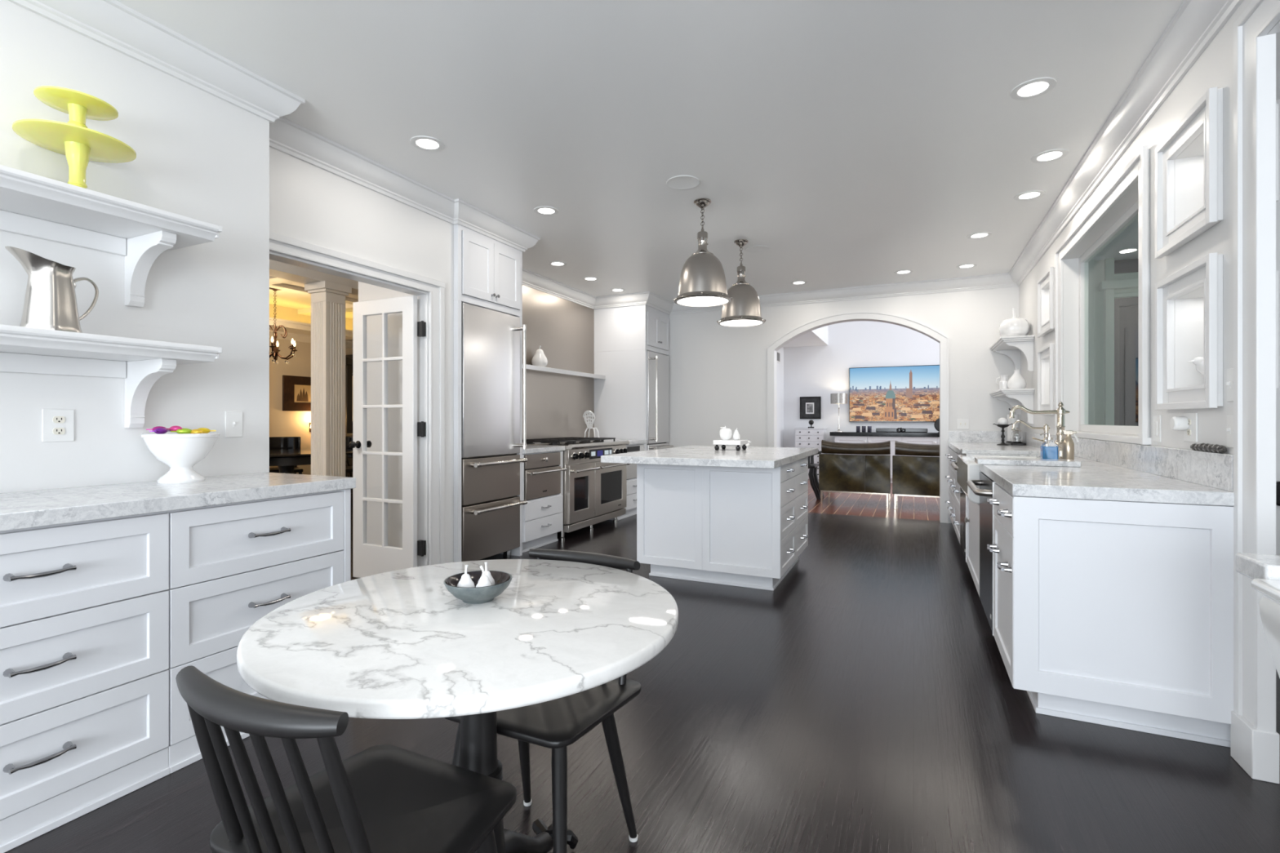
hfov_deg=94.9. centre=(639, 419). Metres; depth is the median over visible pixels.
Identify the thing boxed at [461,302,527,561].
refrigerator
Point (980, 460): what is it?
sink
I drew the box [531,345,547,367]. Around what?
pear figurine
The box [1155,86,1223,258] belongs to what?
trim
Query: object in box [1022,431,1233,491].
backsplash
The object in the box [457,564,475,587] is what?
pear figurine
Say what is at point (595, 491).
range
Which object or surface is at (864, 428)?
cup
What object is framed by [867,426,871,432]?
cup
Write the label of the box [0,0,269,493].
wall
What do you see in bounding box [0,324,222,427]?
wall shelf
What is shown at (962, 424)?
light switch
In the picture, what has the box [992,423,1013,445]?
candle holder
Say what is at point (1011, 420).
paper towel holder
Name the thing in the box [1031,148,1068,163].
recessed light
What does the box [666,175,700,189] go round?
ceiling speaker
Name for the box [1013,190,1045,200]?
recessed light
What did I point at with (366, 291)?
wall
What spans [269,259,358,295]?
trim
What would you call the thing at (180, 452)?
footed bowl
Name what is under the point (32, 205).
wall shelf
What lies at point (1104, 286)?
wall
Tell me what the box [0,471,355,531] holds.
countertop
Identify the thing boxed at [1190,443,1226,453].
ornament
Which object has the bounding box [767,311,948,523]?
trim
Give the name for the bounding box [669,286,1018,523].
wall
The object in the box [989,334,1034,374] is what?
corner shelf
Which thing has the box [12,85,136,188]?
cake stand
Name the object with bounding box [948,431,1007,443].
backsplash
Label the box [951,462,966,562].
dishwasher
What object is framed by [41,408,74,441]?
outlet
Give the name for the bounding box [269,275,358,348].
trim
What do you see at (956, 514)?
base cabinet
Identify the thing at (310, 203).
wall
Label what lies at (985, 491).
dishwasher
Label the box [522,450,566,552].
base cabinet
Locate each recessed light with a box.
[409,135,444,151]
[533,205,559,215]
[547,261,566,266]
[582,276,599,280]
[609,288,625,292]
[790,280,807,284]
[893,269,913,274]
[956,263,977,268]
[966,231,991,239]
[1009,76,1057,99]
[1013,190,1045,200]
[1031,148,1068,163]
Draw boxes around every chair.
[175,665,517,852]
[269,436,302,474]
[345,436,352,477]
[444,549,641,852]
[808,450,824,499]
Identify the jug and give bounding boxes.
[995,374,1008,386]
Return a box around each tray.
[713,439,747,450]
[1005,441,1026,445]
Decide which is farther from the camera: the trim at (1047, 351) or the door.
the trim at (1047, 351)
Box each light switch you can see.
[225,411,242,437]
[956,418,968,429]
[1152,415,1161,442]
[1226,368,1233,401]
[1226,414,1233,448]
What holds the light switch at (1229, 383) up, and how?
attached to the wall at (1214, 68)
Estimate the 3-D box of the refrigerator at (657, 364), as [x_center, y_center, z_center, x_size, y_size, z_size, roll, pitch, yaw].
[-0.052,0.142,7.864,0.839,2.045,0.706,0,0,25]
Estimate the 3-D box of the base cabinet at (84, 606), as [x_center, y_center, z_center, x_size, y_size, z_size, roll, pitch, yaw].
[-1.940,0.732,1.764,0.649,0.866,0.638,0,0,25]
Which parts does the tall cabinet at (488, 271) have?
door, door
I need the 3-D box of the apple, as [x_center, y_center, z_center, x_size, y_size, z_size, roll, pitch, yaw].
[0.716,0.108,4.907,0.108,0.118,0.108,0,0,25]
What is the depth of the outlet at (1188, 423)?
2.42 m
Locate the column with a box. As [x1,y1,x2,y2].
[304,280,351,476]
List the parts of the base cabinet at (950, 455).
drawer, drawer, drawer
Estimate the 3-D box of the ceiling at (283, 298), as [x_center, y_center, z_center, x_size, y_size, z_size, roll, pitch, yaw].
[-4.893,-1.735,4.709,4.350,0.100,10.800,0,0,25]
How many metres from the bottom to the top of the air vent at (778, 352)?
0.230 m
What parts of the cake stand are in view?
plate, plate, stem, stem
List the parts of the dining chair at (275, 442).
backrest, seat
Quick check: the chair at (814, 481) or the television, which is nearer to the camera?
the chair at (814, 481)
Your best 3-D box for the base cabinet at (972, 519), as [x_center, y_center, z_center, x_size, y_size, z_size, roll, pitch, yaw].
[2.503,0.838,3.773,0.704,0.655,0.975,0,0,25]
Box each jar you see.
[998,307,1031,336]
[1010,427,1023,443]
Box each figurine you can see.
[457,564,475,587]
[475,565,492,587]
[477,561,495,585]
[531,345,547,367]
[582,410,599,437]
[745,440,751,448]
[1188,356,1204,375]
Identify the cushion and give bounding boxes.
[821,440,890,454]
[894,440,939,456]
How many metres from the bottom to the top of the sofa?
0.892 m
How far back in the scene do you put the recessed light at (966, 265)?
6.01 m
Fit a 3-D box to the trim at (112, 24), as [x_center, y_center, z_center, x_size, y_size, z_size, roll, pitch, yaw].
[-0.347,-1.513,2.534,4.830,0.134,10.700,0,0,25]
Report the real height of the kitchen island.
0.865 m
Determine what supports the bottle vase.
on the corner shelf at (1013, 397)
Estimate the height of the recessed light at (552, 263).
0.018 m
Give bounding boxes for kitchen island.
[636,457,808,591]
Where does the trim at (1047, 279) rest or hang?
attached to the wall at (1214, 68)
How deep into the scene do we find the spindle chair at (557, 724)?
1.46 m
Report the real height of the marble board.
0.028 m
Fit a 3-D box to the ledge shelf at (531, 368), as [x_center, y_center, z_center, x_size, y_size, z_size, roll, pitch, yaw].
[-1.061,-0.549,6.481,0.171,0.048,2.544,0,0,25]
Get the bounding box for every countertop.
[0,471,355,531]
[522,444,564,453]
[576,439,647,444]
[600,445,817,468]
[948,431,1234,506]
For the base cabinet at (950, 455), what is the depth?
6.22 m
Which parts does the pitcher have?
handle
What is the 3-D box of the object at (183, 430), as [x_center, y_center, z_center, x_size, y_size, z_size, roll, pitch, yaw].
[-1.833,0.046,2.363,0.086,0.026,0.035,0,0,-32]
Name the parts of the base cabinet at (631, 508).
drawer, drawer, drawer, microwave drawer, control panel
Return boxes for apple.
[719,426,732,439]
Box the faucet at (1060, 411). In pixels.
[1008,401,1069,458]
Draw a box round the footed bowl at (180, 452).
[140,432,219,483]
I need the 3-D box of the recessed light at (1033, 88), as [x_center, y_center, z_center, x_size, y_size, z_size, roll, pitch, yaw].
[1.873,-1.583,2.801,0.188,0.018,0.188,0,0,25]
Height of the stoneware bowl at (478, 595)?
0.048 m
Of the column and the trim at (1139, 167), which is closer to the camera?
the trim at (1139, 167)
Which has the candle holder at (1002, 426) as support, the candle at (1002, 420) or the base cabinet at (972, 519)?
the candle at (1002, 420)
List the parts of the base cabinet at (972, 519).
knob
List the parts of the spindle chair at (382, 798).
post, rail, post, seat, leg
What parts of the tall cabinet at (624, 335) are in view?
door, door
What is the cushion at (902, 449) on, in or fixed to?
on the sofa
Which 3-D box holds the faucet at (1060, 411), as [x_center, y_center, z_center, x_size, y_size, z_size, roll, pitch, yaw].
[2.613,0.065,3.848,0.346,0.370,0.129,0,0,25]
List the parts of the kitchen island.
drawer, drawer, drawer, drawer, handle, handle, handle, handle, drawer, drawer, drawer, drawer, handle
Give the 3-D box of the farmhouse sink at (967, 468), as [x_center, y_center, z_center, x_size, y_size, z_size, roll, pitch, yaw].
[2.386,0.383,3.828,0.510,0.245,0.965,0,0,25]
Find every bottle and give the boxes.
[1040,432,1057,459]
[1062,430,1079,460]
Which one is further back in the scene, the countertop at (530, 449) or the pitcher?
the countertop at (530, 449)
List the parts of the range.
burner, leg, oven door, handle, leg, kick panel, control panel, oven door, handle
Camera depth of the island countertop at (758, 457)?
4.09 m
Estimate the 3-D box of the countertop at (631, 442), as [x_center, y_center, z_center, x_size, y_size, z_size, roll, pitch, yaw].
[-0.392,0.271,7.216,0.760,0.041,0.648,0,0,25]
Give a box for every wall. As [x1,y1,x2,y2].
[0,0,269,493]
[269,146,453,565]
[269,304,352,475]
[358,281,541,547]
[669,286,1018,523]
[777,346,783,447]
[783,320,939,453]
[1018,0,1279,454]
[1088,257,1138,425]
[1275,98,1279,555]
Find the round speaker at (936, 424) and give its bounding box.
[933,417,939,432]
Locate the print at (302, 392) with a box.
[294,384,311,403]
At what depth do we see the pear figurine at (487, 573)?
1.39 m
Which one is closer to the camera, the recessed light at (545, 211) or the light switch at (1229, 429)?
the light switch at (1229, 429)
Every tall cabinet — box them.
[453,223,522,562]
[594,304,669,450]
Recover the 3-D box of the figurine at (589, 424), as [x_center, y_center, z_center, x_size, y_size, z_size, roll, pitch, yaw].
[-0.593,0.069,7.147,0.177,0.367,0.203,0,0,17]
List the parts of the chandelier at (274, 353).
arm, chain, stem, arm, arm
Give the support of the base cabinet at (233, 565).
on the floor
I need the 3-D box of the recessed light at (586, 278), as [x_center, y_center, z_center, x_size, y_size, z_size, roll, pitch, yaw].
[-0.551,-1.583,6.568,0.188,0.018,0.188,0,0,25]
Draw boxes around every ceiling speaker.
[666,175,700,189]
[745,245,769,253]
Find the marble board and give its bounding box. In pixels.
[960,448,1038,454]
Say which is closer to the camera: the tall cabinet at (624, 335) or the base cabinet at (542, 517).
the base cabinet at (542, 517)
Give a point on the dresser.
(806, 437)
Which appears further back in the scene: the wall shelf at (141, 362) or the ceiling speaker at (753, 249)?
the ceiling speaker at (753, 249)
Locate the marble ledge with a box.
[1235,552,1279,580]
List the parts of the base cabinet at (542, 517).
drawer, control panel, drawer, drawer, warming drawer, handle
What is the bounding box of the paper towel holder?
[1006,408,1018,442]
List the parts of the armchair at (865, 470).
leg, frame, backrest, leg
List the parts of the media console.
door, door, door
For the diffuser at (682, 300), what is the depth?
4.22 m
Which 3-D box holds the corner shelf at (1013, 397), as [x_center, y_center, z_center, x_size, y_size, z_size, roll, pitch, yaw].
[3.784,-0.130,6.003,0.275,0.335,0.919,0,0,25]
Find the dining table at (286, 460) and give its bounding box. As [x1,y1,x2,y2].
[269,448,352,473]
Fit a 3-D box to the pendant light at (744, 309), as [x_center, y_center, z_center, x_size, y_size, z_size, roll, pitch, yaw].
[0.895,-1.210,5.194,0.415,0.741,0.415,0,0,-17]
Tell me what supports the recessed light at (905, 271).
in the ceiling at (860, 143)
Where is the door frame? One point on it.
(279, 243)
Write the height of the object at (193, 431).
0.026 m
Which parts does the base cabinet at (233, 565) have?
drawer, drawer, drawer, handle, handle, panel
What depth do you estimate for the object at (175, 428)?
2.35 m
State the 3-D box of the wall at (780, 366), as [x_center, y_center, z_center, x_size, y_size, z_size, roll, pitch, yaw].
[1.950,-1.335,10.152,0.153,5.000,4.750,0,0,25]
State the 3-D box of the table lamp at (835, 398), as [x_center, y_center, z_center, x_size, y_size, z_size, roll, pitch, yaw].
[3.854,-0.140,11.388,0.310,0.740,0.310,0,0,25]
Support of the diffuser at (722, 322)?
attached to the pendant light at (744, 309)
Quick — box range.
[522,436,630,540]
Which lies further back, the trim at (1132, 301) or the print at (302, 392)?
the print at (302, 392)
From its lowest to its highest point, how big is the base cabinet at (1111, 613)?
0.865 m
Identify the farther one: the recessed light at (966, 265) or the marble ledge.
the recessed light at (966, 265)
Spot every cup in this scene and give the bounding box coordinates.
[856,426,860,431]
[862,426,866,431]
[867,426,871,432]
[999,381,1008,389]
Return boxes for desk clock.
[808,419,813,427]
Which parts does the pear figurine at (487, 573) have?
stem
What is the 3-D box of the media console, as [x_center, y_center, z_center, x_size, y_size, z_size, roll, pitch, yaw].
[5.145,0.698,10.844,3.080,0.935,0.565,0,0,25]
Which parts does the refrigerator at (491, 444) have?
drawer, drawer, door, handle, handle, handle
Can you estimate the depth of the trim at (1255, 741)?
1.93 m
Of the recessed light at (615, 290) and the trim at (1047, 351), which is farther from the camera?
the recessed light at (615, 290)
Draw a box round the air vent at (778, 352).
[777,351,780,363]
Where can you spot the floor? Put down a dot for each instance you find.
(867, 701)
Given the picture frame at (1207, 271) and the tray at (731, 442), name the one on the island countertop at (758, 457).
the tray at (731, 442)
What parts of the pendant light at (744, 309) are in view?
lamp shade, chain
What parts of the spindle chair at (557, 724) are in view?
leg, leg, seat, leg, rail, leg, post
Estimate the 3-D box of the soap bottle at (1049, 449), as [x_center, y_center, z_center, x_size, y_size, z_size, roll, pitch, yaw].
[2.525,0.165,3.633,0.090,0.170,0.080,0,0,25]
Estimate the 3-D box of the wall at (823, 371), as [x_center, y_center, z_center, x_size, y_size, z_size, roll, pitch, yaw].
[6.512,-1.335,10.590,7.747,5.000,0.100,0,0,25]
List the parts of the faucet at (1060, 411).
spout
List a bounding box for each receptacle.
[52,416,65,422]
[52,427,65,435]
[1186,429,1191,435]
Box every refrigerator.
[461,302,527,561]
[646,351,673,450]
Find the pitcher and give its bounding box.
[4,245,98,333]
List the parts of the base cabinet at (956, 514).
handle, drawer, drawer, drawer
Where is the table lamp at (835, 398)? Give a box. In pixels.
[830,393,847,431]
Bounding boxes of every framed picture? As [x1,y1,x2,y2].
[282,375,311,411]
[800,396,821,418]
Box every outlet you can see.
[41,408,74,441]
[1169,413,1197,442]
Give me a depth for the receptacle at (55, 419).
2.14 m
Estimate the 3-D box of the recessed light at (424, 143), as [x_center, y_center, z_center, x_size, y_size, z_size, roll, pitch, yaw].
[-1.215,-1.583,3.358,0.188,0.018,0.188,0,0,25]
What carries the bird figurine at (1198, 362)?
on the wall at (1214, 68)
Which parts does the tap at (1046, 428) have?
spout, lever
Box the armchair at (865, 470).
[818,440,890,508]
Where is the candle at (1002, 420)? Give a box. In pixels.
[997,417,1008,424]
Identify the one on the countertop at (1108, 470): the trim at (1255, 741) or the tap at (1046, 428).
the tap at (1046, 428)
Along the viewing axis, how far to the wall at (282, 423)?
8.82 m
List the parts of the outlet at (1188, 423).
plate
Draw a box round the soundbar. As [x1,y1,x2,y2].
[875,428,927,432]
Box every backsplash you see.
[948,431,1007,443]
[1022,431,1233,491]
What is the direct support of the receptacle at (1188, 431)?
attached to the outlet at (1188, 423)
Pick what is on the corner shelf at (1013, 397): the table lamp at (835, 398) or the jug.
the jug
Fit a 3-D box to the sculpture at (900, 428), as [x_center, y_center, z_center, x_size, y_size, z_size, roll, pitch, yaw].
[4.817,0.188,10.840,0.148,0.094,0.066,0,0,44]
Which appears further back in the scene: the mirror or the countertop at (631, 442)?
the mirror
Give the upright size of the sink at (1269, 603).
0.834 m
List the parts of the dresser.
drawer, drawer, drawer, drawer, drawer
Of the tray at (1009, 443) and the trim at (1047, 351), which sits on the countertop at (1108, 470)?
the tray at (1009, 443)
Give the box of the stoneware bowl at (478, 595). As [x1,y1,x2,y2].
[444,570,511,604]
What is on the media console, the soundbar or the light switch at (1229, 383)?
the soundbar
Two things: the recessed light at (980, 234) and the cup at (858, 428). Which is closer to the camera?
the recessed light at (980, 234)
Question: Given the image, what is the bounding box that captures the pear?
[733,427,739,439]
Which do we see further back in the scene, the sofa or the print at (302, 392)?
the print at (302, 392)
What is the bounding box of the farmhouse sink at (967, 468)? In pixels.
[956,454,1040,503]
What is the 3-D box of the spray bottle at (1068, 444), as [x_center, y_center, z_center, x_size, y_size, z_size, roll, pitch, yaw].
[2.652,0.158,3.618,0.088,0.185,0.061,0,0,25]
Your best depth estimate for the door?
4.19 m
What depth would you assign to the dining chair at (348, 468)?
8.71 m
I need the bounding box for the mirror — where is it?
[351,375,352,421]
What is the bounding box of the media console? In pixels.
[829,431,939,483]
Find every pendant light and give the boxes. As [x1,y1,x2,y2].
[672,198,732,306]
[716,239,765,326]
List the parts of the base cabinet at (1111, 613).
handle, handle, drawer, drawer, handle, handle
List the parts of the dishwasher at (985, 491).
handle, door, edge trim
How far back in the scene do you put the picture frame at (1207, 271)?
2.32 m
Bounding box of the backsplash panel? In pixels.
[522,284,594,443]
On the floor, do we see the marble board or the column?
the column
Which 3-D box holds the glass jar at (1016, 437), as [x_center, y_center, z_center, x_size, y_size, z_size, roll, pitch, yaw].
[3.772,0.151,5.877,0.108,0.158,0.107,0,0,25]
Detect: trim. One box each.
[8,0,1244,315]
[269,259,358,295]
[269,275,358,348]
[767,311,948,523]
[1037,266,1054,337]
[1037,342,1054,414]
[1054,145,1151,444]
[1114,297,1138,425]
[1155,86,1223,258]
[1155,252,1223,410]
[1230,0,1279,783]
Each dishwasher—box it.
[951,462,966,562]
[966,471,995,635]
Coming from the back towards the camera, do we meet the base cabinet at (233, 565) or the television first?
the television
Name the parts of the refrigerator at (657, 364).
handle, drawer, handle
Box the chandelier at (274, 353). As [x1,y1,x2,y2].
[269,287,297,364]
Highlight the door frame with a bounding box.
[269,231,445,566]
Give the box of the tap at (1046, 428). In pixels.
[1011,420,1049,442]
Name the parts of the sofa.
leg, backrest, frame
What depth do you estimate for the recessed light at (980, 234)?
5.02 m
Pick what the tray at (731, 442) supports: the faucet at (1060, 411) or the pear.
the pear
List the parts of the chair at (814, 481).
seat, leg, armrest, armrest, leg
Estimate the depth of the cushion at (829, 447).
7.91 m
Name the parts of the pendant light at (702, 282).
chain, lamp shade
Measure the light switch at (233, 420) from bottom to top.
0.118 m
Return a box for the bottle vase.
[1007,369,1026,388]
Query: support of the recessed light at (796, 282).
in the ceiling at (860, 143)
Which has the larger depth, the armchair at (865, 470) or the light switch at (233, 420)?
the armchair at (865, 470)
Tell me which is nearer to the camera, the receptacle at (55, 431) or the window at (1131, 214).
the receptacle at (55, 431)
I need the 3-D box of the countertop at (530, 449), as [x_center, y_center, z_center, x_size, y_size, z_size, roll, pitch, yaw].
[-1.195,0.271,5.494,0.760,0.041,0.645,0,0,25]
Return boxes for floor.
[4,479,1279,852]
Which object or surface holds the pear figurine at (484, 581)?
in the stoneware bowl at (478, 595)
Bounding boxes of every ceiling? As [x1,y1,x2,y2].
[116,0,1279,302]
[269,281,358,319]
[782,325,827,347]
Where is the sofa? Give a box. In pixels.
[892,440,939,509]
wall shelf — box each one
[0,164,222,307]
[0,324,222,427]
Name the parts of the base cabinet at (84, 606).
handle, handle, handle, drawer, drawer, drawer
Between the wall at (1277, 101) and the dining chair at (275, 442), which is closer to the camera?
the wall at (1277, 101)
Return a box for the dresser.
[794,427,826,479]
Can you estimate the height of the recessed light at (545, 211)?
0.018 m
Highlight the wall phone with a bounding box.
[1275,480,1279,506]
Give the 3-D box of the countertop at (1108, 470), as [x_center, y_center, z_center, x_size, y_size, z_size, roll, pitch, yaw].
[2.780,0.210,4.330,0.678,0.176,4.799,0,0,25]
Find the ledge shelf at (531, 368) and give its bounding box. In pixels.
[522,364,605,379]
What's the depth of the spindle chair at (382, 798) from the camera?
0.98 m
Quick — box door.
[349,295,426,577]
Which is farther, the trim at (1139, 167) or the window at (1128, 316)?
the window at (1128, 316)
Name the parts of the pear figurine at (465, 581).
stem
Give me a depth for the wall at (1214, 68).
2.55 m
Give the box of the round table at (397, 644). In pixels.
[236,559,678,852]
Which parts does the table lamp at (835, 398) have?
stem, lamp shade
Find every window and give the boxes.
[1078,200,1138,435]
[1114,258,1138,426]
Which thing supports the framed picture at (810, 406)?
attached to the wall at (823, 371)
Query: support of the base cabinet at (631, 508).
on the floor
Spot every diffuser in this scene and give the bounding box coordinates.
[677,296,728,306]
[720,320,761,325]
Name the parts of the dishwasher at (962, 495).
handle, door, edge trim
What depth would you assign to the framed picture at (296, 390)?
8.89 m
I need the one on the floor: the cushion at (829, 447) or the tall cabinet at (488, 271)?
the tall cabinet at (488, 271)
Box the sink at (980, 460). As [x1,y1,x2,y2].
[974,457,1080,466]
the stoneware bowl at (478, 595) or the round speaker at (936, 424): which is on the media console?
the round speaker at (936, 424)
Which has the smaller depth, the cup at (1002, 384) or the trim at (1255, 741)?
the trim at (1255, 741)
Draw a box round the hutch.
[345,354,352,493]
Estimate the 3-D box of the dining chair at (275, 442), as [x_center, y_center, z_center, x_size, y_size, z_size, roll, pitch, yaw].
[-5.095,0.707,8.318,0.536,0.923,0.554,0,0,-40]
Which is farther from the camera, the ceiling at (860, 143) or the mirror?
the mirror
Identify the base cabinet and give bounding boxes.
[0,511,169,852]
[166,488,351,773]
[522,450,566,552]
[608,443,644,520]
[945,447,954,525]
[950,451,959,543]
[964,496,979,596]
[986,483,1233,747]
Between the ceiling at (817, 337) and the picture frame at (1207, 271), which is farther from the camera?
the ceiling at (817, 337)
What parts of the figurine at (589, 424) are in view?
backrest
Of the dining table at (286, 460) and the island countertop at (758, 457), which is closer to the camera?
the island countertop at (758, 457)
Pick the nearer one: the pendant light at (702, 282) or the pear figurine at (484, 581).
the pear figurine at (484, 581)
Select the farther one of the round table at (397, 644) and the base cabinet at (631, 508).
the base cabinet at (631, 508)
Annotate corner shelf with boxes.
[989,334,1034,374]
[989,388,1034,423]
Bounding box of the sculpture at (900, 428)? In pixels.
[896,427,905,432]
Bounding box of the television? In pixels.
[848,364,939,422]
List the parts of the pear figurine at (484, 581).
stem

